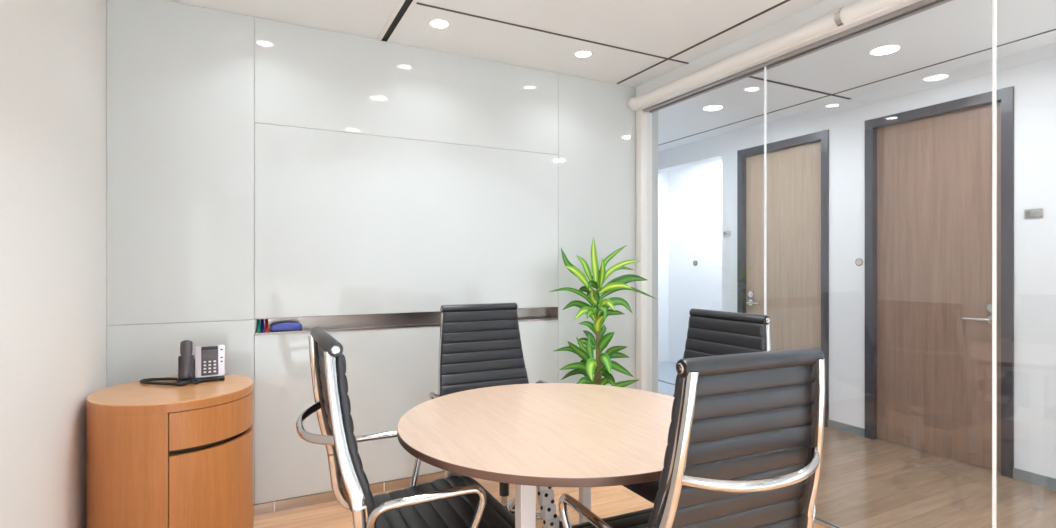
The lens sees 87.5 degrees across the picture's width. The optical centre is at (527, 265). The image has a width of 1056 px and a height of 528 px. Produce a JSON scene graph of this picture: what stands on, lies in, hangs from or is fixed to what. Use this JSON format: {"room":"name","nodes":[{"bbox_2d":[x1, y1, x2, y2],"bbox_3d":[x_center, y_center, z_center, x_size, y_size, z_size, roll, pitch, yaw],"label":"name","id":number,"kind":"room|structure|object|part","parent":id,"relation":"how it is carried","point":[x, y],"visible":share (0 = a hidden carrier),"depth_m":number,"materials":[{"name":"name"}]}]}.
{"room":"office","nodes":[
{"label":"office","id":0,"kind":"room"},
{"bbox_2d":[0,0,106,527],"bbox_3d":[-0.006,0.000,-1.260,0.100,2.400,8.365,0,0,-27],"label":"wall","id":1,"kind":"structure","parent":0,"point":[53,53],"depth_m":1.68,"materials":[{"name":"white paint"}]},
{"bbox_2d":[107,0,657,504],"bbox_3d":[-0.521,0.000,3.204,3.066,2.400,0.256,0,0,-27],"label":"wall","id":2,"kind":"structure","parent":0,"point":[354,188],"depth_m":2.83,"materials":[{"name":"grey glass"}]},
{"bbox_3d":[-1.573,0.703,2.527,0.573,0.888,0.008,0,0,-27],"label":"glass panel","id":3,"kind":"part","parent":2,"relation":"part of","materials":[{"name":"white"}]},
{"bbox_3d":[-1.573,-0.471,2.527,0.573,1.456,0.008,0,0,-27],"label":"glass panel","id":4,"kind":"part","parent":2,"relation":"part of","materials":[{"name":"white glass"}]},
{"bbox_2d":[253,471,463,515],"bbox_3d":[-0.554,1.175,3.050,2.867,0.050,0.010,0,0,-27],"label":"baseboard","id":5,"kind":"structure","parent":2,"relation":"attached to","point":[301,501],"depth_m":2.79,"materials":[{"name":"beige wood"}]},
{"bbox_2d":[381,0,412,41],"bbox_3d":[1.100,-1.198,-0.696,0.030,0.008,8.157,0,0,-27],"label":"trim","id":6,"kind":"structure","parent":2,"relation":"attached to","point":[407,3],"depth_m":2.67,"materials":[{"name":"black metal"}]},
{"bbox_2d":[254,307,557,334],"bbox_3d":[-0.584,0.294,3.080,1.693,0.080,0.095,0,0,-27],"label":"marker tray","id":7,"kind":"object","parent":2,"relation":"on","point":[419,319],"depth_m":2.96,"materials":[{"name":"silver metal"}]},
{"bbox_2d":[257,319,260,332],"bbox_3d":[-1.318,0.295,2.699,0.018,0.062,0.080,0,0,-27],"label":"marker","id":8,"kind":"object","parent":7,"relation":"on","point":[258,320],"visible":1,"depth_m":2.69,"materials":[{"name":"teal plastic"}]},
{"bbox_2d":[261,319,264,332],"bbox_3d":[-1.302,0.295,2.708,0.018,0.062,0.080,0,0,-27],"label":"marker","id":9,"kind":"object","parent":7,"relation":"on","point":[262,320],"visible":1,"depth_m":2.70,"materials":[{"name":"blue plastic"}]},
{"bbox_2d":[265,319,268,332],"bbox_3d":[-1.286,0.295,2.716,0.018,0.062,0.080,0,0,-27],"label":"marker","id":10,"kind":"object","parent":7,"relation":"on","point":[266,320],"visible":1,"depth_m":2.71,"materials":[{"name":"red plastic"}]},
{"bbox_2d":[270,322,301,331],"bbox_3d":[-1.203,0.303,2.749,0.140,0.048,0.052,0,0,-30],"label":"eraser","id":11,"kind":"object","parent":7,"relation":"on","point":[281,326],"visible":0.99,"depth_m":2.73,"materials":[{"name":"blue"}]},
{"bbox_3d":[-0.566,0.739,3.045,1.689,0.816,0.008,0,0,-27],"label":"glass panel","id":12,"kind":"part","parent":2,"relation":"part of","materials":[{"name":"white"}]},
{"bbox_3d":[-0.566,-0.218,3.045,1.689,0.942,0.008,0,0,-27],"label":"glass panel","id":13,"kind":"part","parent":2,"relation":"part of","materials":[{"name":"white glass"}]},
{"bbox_3d":[-0.566,-0.945,3.045,1.689,0.508,0.008,0,0,-27],"label":"glass panel","id":14,"kind":"part","parent":2,"relation":"part of","materials":[{"name":"white glass"}]},
{"bbox_3d":[0.453,-0.026,3.569,0.599,2.346,0.008,0,0,-27],"label":"glass panel","id":15,"kind":"part","parent":2,"relation":"part of","materials":[{"name":"white glass"}]},
{"bbox_2d":[636,110,651,391],"bbox_3d":[0.776,0.083,3.695,0.090,2.234,0.060,0,0,-27],"label":"trim","id":16,"kind":"structure","parent":2,"relation":"attached to","point":[643,119],"depth_m":3.67,"materials":[{"name":"white paint"}]},
{"bbox_2d":[166,0,1055,170],"bbox_3d":[1.917,-1.250,1.267,5.831,0.100,11.100,0,0,-27],"label":"ceiling","id":17,"kind":"structure","parent":0,"point":[953,29],"depth_m":2.89,"materials":[{"name":"white paint"}]},
{"bbox_2d":[377,0,417,42],"bbox_3d":[1.100,-1.198,-0.696,0.072,0.009,8.157,0,0,-27],"label":"trim","id":18,"kind":"structure","parent":17,"relation":"attached to","point":[401,2],"depth_m":2.67,"materials":[{"name":"white paint"}]},
{"bbox_2d":[428,18,450,28],"bbox_3d":[-0.438,-1.198,2.732,0.114,0.004,0.114,0,0,-27],"label":"recessed light","id":19,"kind":"object","parent":17,"relation":"in","point":[437,23],"visible":1,"depth_m":2.73,"materials":[{"name":"white paint"}]},
{"bbox_2d":[431,20,447,26],"bbox_3d":[-0.438,-1.199,2.732,0.084,0.001,0.084,0,0,-27],"label":"diffuser","id":20,"kind":"object","parent":19,"relation":"attached to","point":[434,23],"depth_m":2.73,"materials":[{"name":"white plastic"}]},
{"bbox_2d":[416,2,688,63],"bbox_3d":[0.220,-1.199,2.891,1.644,0.006,0.012,0,0,-27],"label":"trim","id":21,"kind":"structure","parent":17,"relation":"attached to","point":[417,2],"depth_m":2.81,"materials":[{"name":"grey metal"}]},
{"bbox_2d":[573,50,592,57],"bbox_3d":[0.312,-1.198,3.123,0.114,0.004,0.114,0,0,-27],"label":"recessed light","id":22,"kind":"object","parent":17,"relation":"in","point":[581,53],"visible":1,"depth_m":3.12,"materials":[{"name":"white paint"}]},
{"bbox_2d":[576,51,590,56],"bbox_3d":[0.312,-1.199,3.123,0.084,0.001,0.084,0,0,-27],"label":"diffuser","id":23,"kind":"object","parent":22,"relation":"attached to","point":[578,53],"depth_m":3.12,"materials":[{"name":"white plastic"}]},
{"bbox_2d":[617,0,789,83],"bbox_3d":[2.453,-1.199,0.000,0.014,0.006,8.157,0,0,-27],"label":"trim","id":24,"kind":"structure","parent":17,"relation":"attached to","point":[785,1],"depth_m":2.90,"materials":[{"name":"grey metal"}]},
{"bbox_2d":[702,105,723,110],"bbox_3d":[1.405,-1.198,4.191,0.162,0.004,0.162,0,0,-27],"label":"recessed light","id":25,"kind":"object","parent":17,"relation":"in","point":[710,107],"visible":1,"depth_m":4.19,"materials":[{"name":"white paint"}]},
{"bbox_2d":[704,106,721,109],"bbox_3d":[1.405,-1.199,4.191,0.132,0.001,0.132,0,0,-27],"label":"diffuser","id":26,"kind":"object","parent":25,"relation":"attached to","point":[706,107],"depth_m":4.19,"materials":[{"name":"white plastic"}]},
{"bbox_2d":[749,76,850,98],"bbox_3d":[1.677,-1.199,3.633,1.425,0.006,0.018,0,0,-27],"label":"trim","id":27,"kind":"structure","parent":17,"relation":"attached to","point":[750,76],"depth_m":3.70,"materials":[{"name":"grey metal"}]},
{"bbox_2d":[658,29,1055,145],"bbox_3d":[3.205,-1.199,1.760,0.010,0.006,10.600,0,0,-27],"label":"trim","id":28,"kind":"structure","parent":17,"relation":"attached to","point":[1053,29],"depth_m":3.53,"materials":[{"name":"grey metal"}]},
{"bbox_2d":[868,44,902,55],"bbox_3d":[1.983,-1.198,3.066,0.162,0.004,0.162,0,0,-27],"label":"recessed light","id":29,"kind":"object","parent":17,"relation":"in","point":[891,48],"visible":1,"depth_m":3.06,"materials":[{"name":"white paint"}]},
{"bbox_2d":[871,46,898,54],"bbox_3d":[1.983,-1.199,3.066,0.132,0.001,0.132,0,0,-27],"label":"diffuser","id":30,"kind":"object","parent":29,"relation":"attached to","point":[881,50],"depth_m":3.07,"materials":[{"name":"white plastic"}]},
{"bbox_2d":[253,361,1055,527],"bbox_3d":[0.877,1.250,3.290,5.831,0.100,6.550,0,0,-27],"label":"floor","id":31,"kind":"structure","parent":0,"point":[864,482],"depth_m":2.87,"materials":[{"name":"brown wood"}]},
{"bbox_2d":[86,374,253,527],"bbox_3d":[-1.389,0.840,2.176,0.550,0.720,0.550,0,0,-27],"label":"base cabinet","id":32,"kind":"object","parent":31,"relation":"on","point":[158,456],"visible":0.91,"depth_m":1.96,"materials":[{"name":"brown wood"}]},
{"bbox_2d":[139,340,224,385],"bbox_3d":[-1.425,0.394,2.277,0.305,0.170,0.188,0,0,-30],"label":"desk telephone","id":33,"kind":"object","parent":32,"relation":"on","point":[208,365],"visible":1,"depth_m":2.30,"materials":[{"name":"black"}]},
{"bbox_3d":[-1.462,0.470,2.260,0.258,0.017,0.100,0,0,16],"label":"handset cord","id":34,"kind":"part","parent":33,"relation":"part of","materials":[{"name":"black plastic"}]},
{"bbox_3d":[-1.346,0.401,2.334,0.063,0.117,0.057,0,0,-30],"label":"panel","id":35,"kind":"part","parent":33,"relation":"part of","materials":[{"name":"grey plastic"}]},
{"bbox_3d":[-1.191,0.583,2.176,0.153,0.132,0.483,0,0,0],"label":"drawer","id":36,"kind":"part","parent":32,"relation":"part of","materials":[{"name":"brown wood"}]},
{"bbox_3d":[-1.191,0.917,2.176,0.153,0.497,0.483,0,0,0],"label":"door","id":37,"kind":"part","parent":32,"relation":"part of","materials":[{"name":"brown wood"}]},
{"bbox_2d":[296,327,514,527],"bbox_3d":[-0.338,0.691,1.595,0.612,1.019,0.563,0,0,-27],"label":"office chair","id":38,"kind":"object","parent":31,"relation":"on","point":[455,501],"visible":0.96,"depth_m":1.54,"materials":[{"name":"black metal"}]},
{"bbox_3d":[-0.419,0.492,1.774,0.539,0.579,0.060,0,0,-27],"label":"rail","id":39,"kind":"part","parent":38,"relation":"part of","materials":[{"name":"silver metal"}]},
{"bbox_3d":[-0.240,0.492,1.425,0.539,0.579,0.060,0,0,-27],"label":"rail","id":40,"kind":"part","parent":38,"relation":"part of","materials":[{"name":"silver metal"}]},
{"bbox_3d":[-0.498,0.467,1.512,0.108,0.507,0.452,0,0,-27],"label":"backrest","id":41,"kind":"part","parent":38,"relation":"part of","materials":[{"name":"black leather"}]},
{"bbox_3d":[-0.478,0.654,1.807,0.296,0.205,0.058,0,0,-27],"label":"armrest","id":42,"kind":"part","parent":38,"relation":"part of","materials":[{"name":"silver metal"}]},
{"bbox_3d":[-0.247,0.654,1.358,0.296,0.205,0.058,0,0,-27],"label":"armrest","id":43,"kind":"part","parent":38,"relation":"part of","materials":[{"name":"silver metal"}]},
{"bbox_3d":[-0.266,0.745,1.632,0.446,0.067,0.452,0,0,-27],"label":"seat","id":44,"kind":"part","parent":38,"relation":"part of","materials":[{"name":"black leather"}]},
{"bbox_2d":[429,303,562,527],"bbox_3d":[-0.122,0.691,2.435,0.563,1.019,0.612,0,0,-27],"label":"office chair","id":45,"kind":"object","parent":31,"relation":"on","point":[480,346],"visible":0.38,"depth_m":2.59,"materials":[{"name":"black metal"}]},
{"bbox_3d":[-0.359,0.654,2.344,0.058,0.205,0.296,0,0,-27],"label":"armrest","id":46,"kind":"part","parent":45,"relation":"part of","materials":[{"name":"silver metal"}]},
{"bbox_3d":[-0.292,0.492,2.337,0.060,0.579,0.539,0,0,-27],"label":"rail","id":47,"kind":"part","parent":45,"relation":"part of","materials":[{"name":"silver metal"}]},
{"bbox_3d":[-0.205,0.467,2.595,0.452,0.507,0.108,0,0,-27],"label":"backrest","id":48,"kind":"part","parent":45,"relation":"part of","materials":[{"name":"black leather"}]},
{"bbox_2d":[397,383,674,527],"bbox_3d":[0.104,0.841,1.757,1.014,0.721,1.014,0,0,-27],"label":"round table","id":49,"kind":"object","parent":31,"relation":"on","point":[542,437],"visible":0.82,"depth_m":1.57,"materials":[{"name":"brown wood"}]},
{"bbox_3d":[-0.263,0.848,1.923,0.045,0.688,0.045,0,0,-27],"label":"leg","id":50,"kind":"part","parent":49,"relation":"part of","materials":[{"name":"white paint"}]},
{"bbox_3d":[-0.006,0.848,1.424,0.045,0.688,0.045,0,0,-27],"label":"leg","id":51,"kind":"part","parent":49,"relation":"part of","materials":[{"name":"white paint"}]},
{"bbox_3d":[0.227,0.848,2.209,0.045,0.688,0.045,0,0,-27],"label":"leg","id":52,"kind":"part","parent":49,"relation":"part of","materials":[{"name":"white paint"}]},
{"bbox_2d":[550,237,655,386],"bbox_3d":[0.454,0.771,3.210,0.620,1.879,0.285,0,0,4],"label":"dracaena","id":53,"kind":"object","parent":31,"relation":"on","point":[588,366],"visible":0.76,"depth_m":3.20,"materials":[{"name":"green plant"}]},
{"bbox_3d":[0.401,0.925,3.212,0.065,1.571,0.020,0,0,0],"label":"stem","id":54,"kind":"part","parent":53,"relation":"part of","materials":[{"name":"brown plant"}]},
{"bbox_2d":[559,347,824,527],"bbox_3d":[0.377,0.691,1.370,0.563,1.019,0.612,0,0,-24],"label":"office chair","id":55,"kind":"object","parent":31,"relation":"on","point":[744,449],"visible":1,"depth_m":1.17,"materials":[{"name":"black leather"}]},
{"bbox_3d":[0.158,0.654,1.242,0.058,0.205,0.296,0,0,-24],"label":"armrest","id":56,"kind":"part","parent":55,"relation":"part of","materials":[{"name":"silver metal"}]},
{"bbox_3d":[0.343,0.745,1.445,0.452,0.067,0.446,0,0,-24],"label":"seat","id":57,"kind":"part","parent":55,"relation":"part of","materials":[{"name":"black leather"}]},
{"bbox_3d":[0.194,0.492,1.298,0.060,0.579,0.539,0,0,-24],"label":"rail","id":58,"kind":"part","parent":55,"relation":"part of","materials":[{"name":"silver metal"}]},
{"bbox_3d":[0.451,0.467,1.206,0.452,0.507,0.108,0,0,-24],"label":"backrest","id":59,"kind":"part","parent":55,"relation":"part of","materials":[{"name":"black leather"}]},
{"bbox_3d":[0.552,0.492,1.460,0.060,0.579,0.539,0,0,-24],"label":"rail","id":60,"kind":"part","parent":55,"relation":"part of","materials":[{"name":"silver metal"}]},
{"bbox_3d":[0.618,0.654,1.450,0.058,0.205,0.296,0,0,-24],"label":"armrest","id":61,"kind":"part","parent":55,"relation":"part of","materials":[{"name":"silver metal"}]},
{"bbox_2d":[622,308,770,502],"bbox_3d":[0.584,0.691,2.094,0.612,1.019,0.563,0,0,-27],"label":"office chair","id":62,"kind":"object","parent":31,"relation":"on","point":[710,332],"visible":0.1,"depth_m":2.15,"materials":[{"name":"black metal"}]},
{"bbox_3d":[0.511,0.745,2.056,0.446,0.067,0.452,0,0,-27],"label":"seat","id":63,"kind":"part","parent":62,"relation":"part of","materials":[{"name":"black leather"}]},
{"bbox_3d":[0.744,0.467,2.176,0.108,0.507,0.452,0,0,-27],"label":"backrest","id":64,"kind":"part","parent":62,"relation":"part of","materials":[{"name":"black leather"}]},
{"bbox_3d":[0.665,0.492,1.915,0.539,0.579,0.060,0,0,-27],"label":"rail","id":65,"kind":"part","parent":62,"relation":"part of","materials":[{"name":"silver metal"}]},
{"bbox_2d":[814,516,841,527],"bbox_3d":[2.647,1.191,0.068,0.034,0.018,8.099,0,0,-27],"label":"trim","id":66,"kind":"structure","parent":31,"relation":"on","point":[819,521],"depth_m":2.54,"materials":[{"name":"silver metal"}]},
{"bbox_2d":[658,171,668,361],"bbox_3d":[1.514,0.000,6.885,1.010,2.400,0.100,0,0,-27],"label":"wall","id":67,"kind":"structure","parent":0,"point":[663,177],"depth_m":6.92,"materials":[{"name":"white paint"}]},
{"bbox_2d":[669,159,721,362],"bbox_3d":[2.293,0.000,6.059,0.100,2.400,2.080,0,0,-27],"label":"wall","id":68,"kind":"structure","parent":0,"point":[695,191],"depth_m":6.58,"materials":[{"name":"white paint"}]},
{"bbox_2d":[764,66,765,314],"bbox_3d":[1.221,0.073,2.841,0.014,2.217,0.004,0,0,-27],"label":"trim","id":69,"kind":"structure","parent":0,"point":[765,66],"depth_m":2.84,"materials":[{"name":"white metal"}]},
{"bbox_2d":[658,42,1055,478],"bbox_3d":[3.426,0.000,1.931,0.120,2.400,10.700,0,0,-27],"label":"wall","id":70,"kind":"structure","parent":0,"point":[1031,72],"depth_m":3.40,"materials":[{"name":"white paint"}]},
{"bbox_2d":[723,231,730,236],"bbox_3d":[1.791,-0.290,4.969,0.009,0.048,0.080,0,0,-27],"label":"door sign","id":71,"kind":"object","parent":70,"relation":"attached to","point":[725,233],"visible":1,"depth_m":4.97,"materials":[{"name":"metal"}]},
{"bbox_2d":[737,130,828,426],"bbox_3d":[2.085,0.092,4.505,0.147,2.215,0.845,0,0,-27],"label":"door","id":72,"kind":"structure","parent":70,"relation":"in","point":[797,168],"depth_m":4.45,"materials":[{"name":"beige wood"}]},
{"bbox_3d":[1.929,0.315,4.719,0.065,0.052,0.151,0,0,-27],"label":"handle","id":73,"kind":"part","parent":72,"relation":"part of","materials":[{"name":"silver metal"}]},
{"bbox_2d":[828,419,864,437],"bbox_3d":[2.296,1.170,3.985,0.012,0.060,0.273,0,0,-27],"label":"baseboard","id":74,"kind":"structure","parent":70,"relation":"attached to","point":[836,425],"depth_m":3.98,"materials":[{"name":"grey"}]},
{"bbox_2d":[855,258,862,265],"bbox_3d":[1.439,-0.017,2.400,0.004,0.034,0.034,0,0,-27],"label":"safety sign","id":75,"kind":"object","parent":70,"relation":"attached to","point":[858,261],"visible":1,"depth_m":2.40,"materials":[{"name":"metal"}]},
{"bbox_2d":[865,86,1013,478],"bbox_3d":[2.595,0.092,3.514,0.147,2.215,0.836,0,0,-27],"label":"door","id":76,"kind":"structure","parent":70,"relation":"in","point":[928,170],"depth_m":3.48,"materials":[{"name":"brown wood"}]},
{"bbox_3d":[2.676,0.315,3.267,0.065,0.052,0.151,0,0,-27],"label":"handle","id":77,"kind":"part","parent":76,"relation":"part of","materials":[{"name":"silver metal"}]},
{"bbox_2d":[1024,208,1042,217],"bbox_3d":[2.784,-0.290,3.039,0.009,0.048,0.080,0,0,-27],"label":"door sign","id":78,"kind":"object","parent":70,"relation":"attached to","point":[1028,213],"visible":1,"depth_m":3.04,"materials":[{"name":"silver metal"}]},
{"bbox_2d":[1013,468,1055,489],"bbox_3d":[4.278,1.170,0.130,0.012,0.060,6.719,0,0,-27],"label":"baseboard","id":79,"kind":"structure","parent":70,"relation":"attached to","point":[1018,474],"depth_m":3.03,"materials":[{"name":"grey"}]},
{"bbox_2d":[992,0,995,527],"bbox_3d":[1.667,0.073,1.973,0.014,2.217,0.007,0,0,-27],"label":"trim","id":80,"kind":"structure","parent":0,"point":[993,1],"depth_m":1.97,"materials":[{"name":"white metal"}]},
{"bbox_3d":[2.633,-1.140,0.095,0.080,0.120,8.161,0,0,-27],"label":"wall","id":81,"kind":"structure","parent":0,"visible":0},
{"bbox_2d":[636,0,858,111],"bbox_3d":[2.593,-1.117,0.074,0.010,0.165,8.161,0,0,-27],"label":"trim","id":82,"kind":"structure","parent":81,"relation":"attached to","point":[825,7],"depth_m":2.86,"materials":[{"name":"white paint"}]},
{"bbox_2d":[628,0,920,110],"bbox_3d":[2.550,-1.071,0.055,0.083,0.085,8.125,0,0,-27],"label":"roller blind","id":83,"kind":"object","parent":81,"relation":"attached to","point":[857,13],"visible":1,"depth_m":2.65,"materials":[{"name":"beige fabric"},{"name":"metal"}]},
{"bbox_2d":[643,0,951,112],"bbox_3d":[2.647,-1.051,0.068,0.078,0.058,8.099,0,0,-27],"label":"trim","id":84,"kind":"structure","parent":81,"relation":"attached to","point":[923,5],"depth_m":2.60,"materials":[{"name":"grey metal"}]}
]}

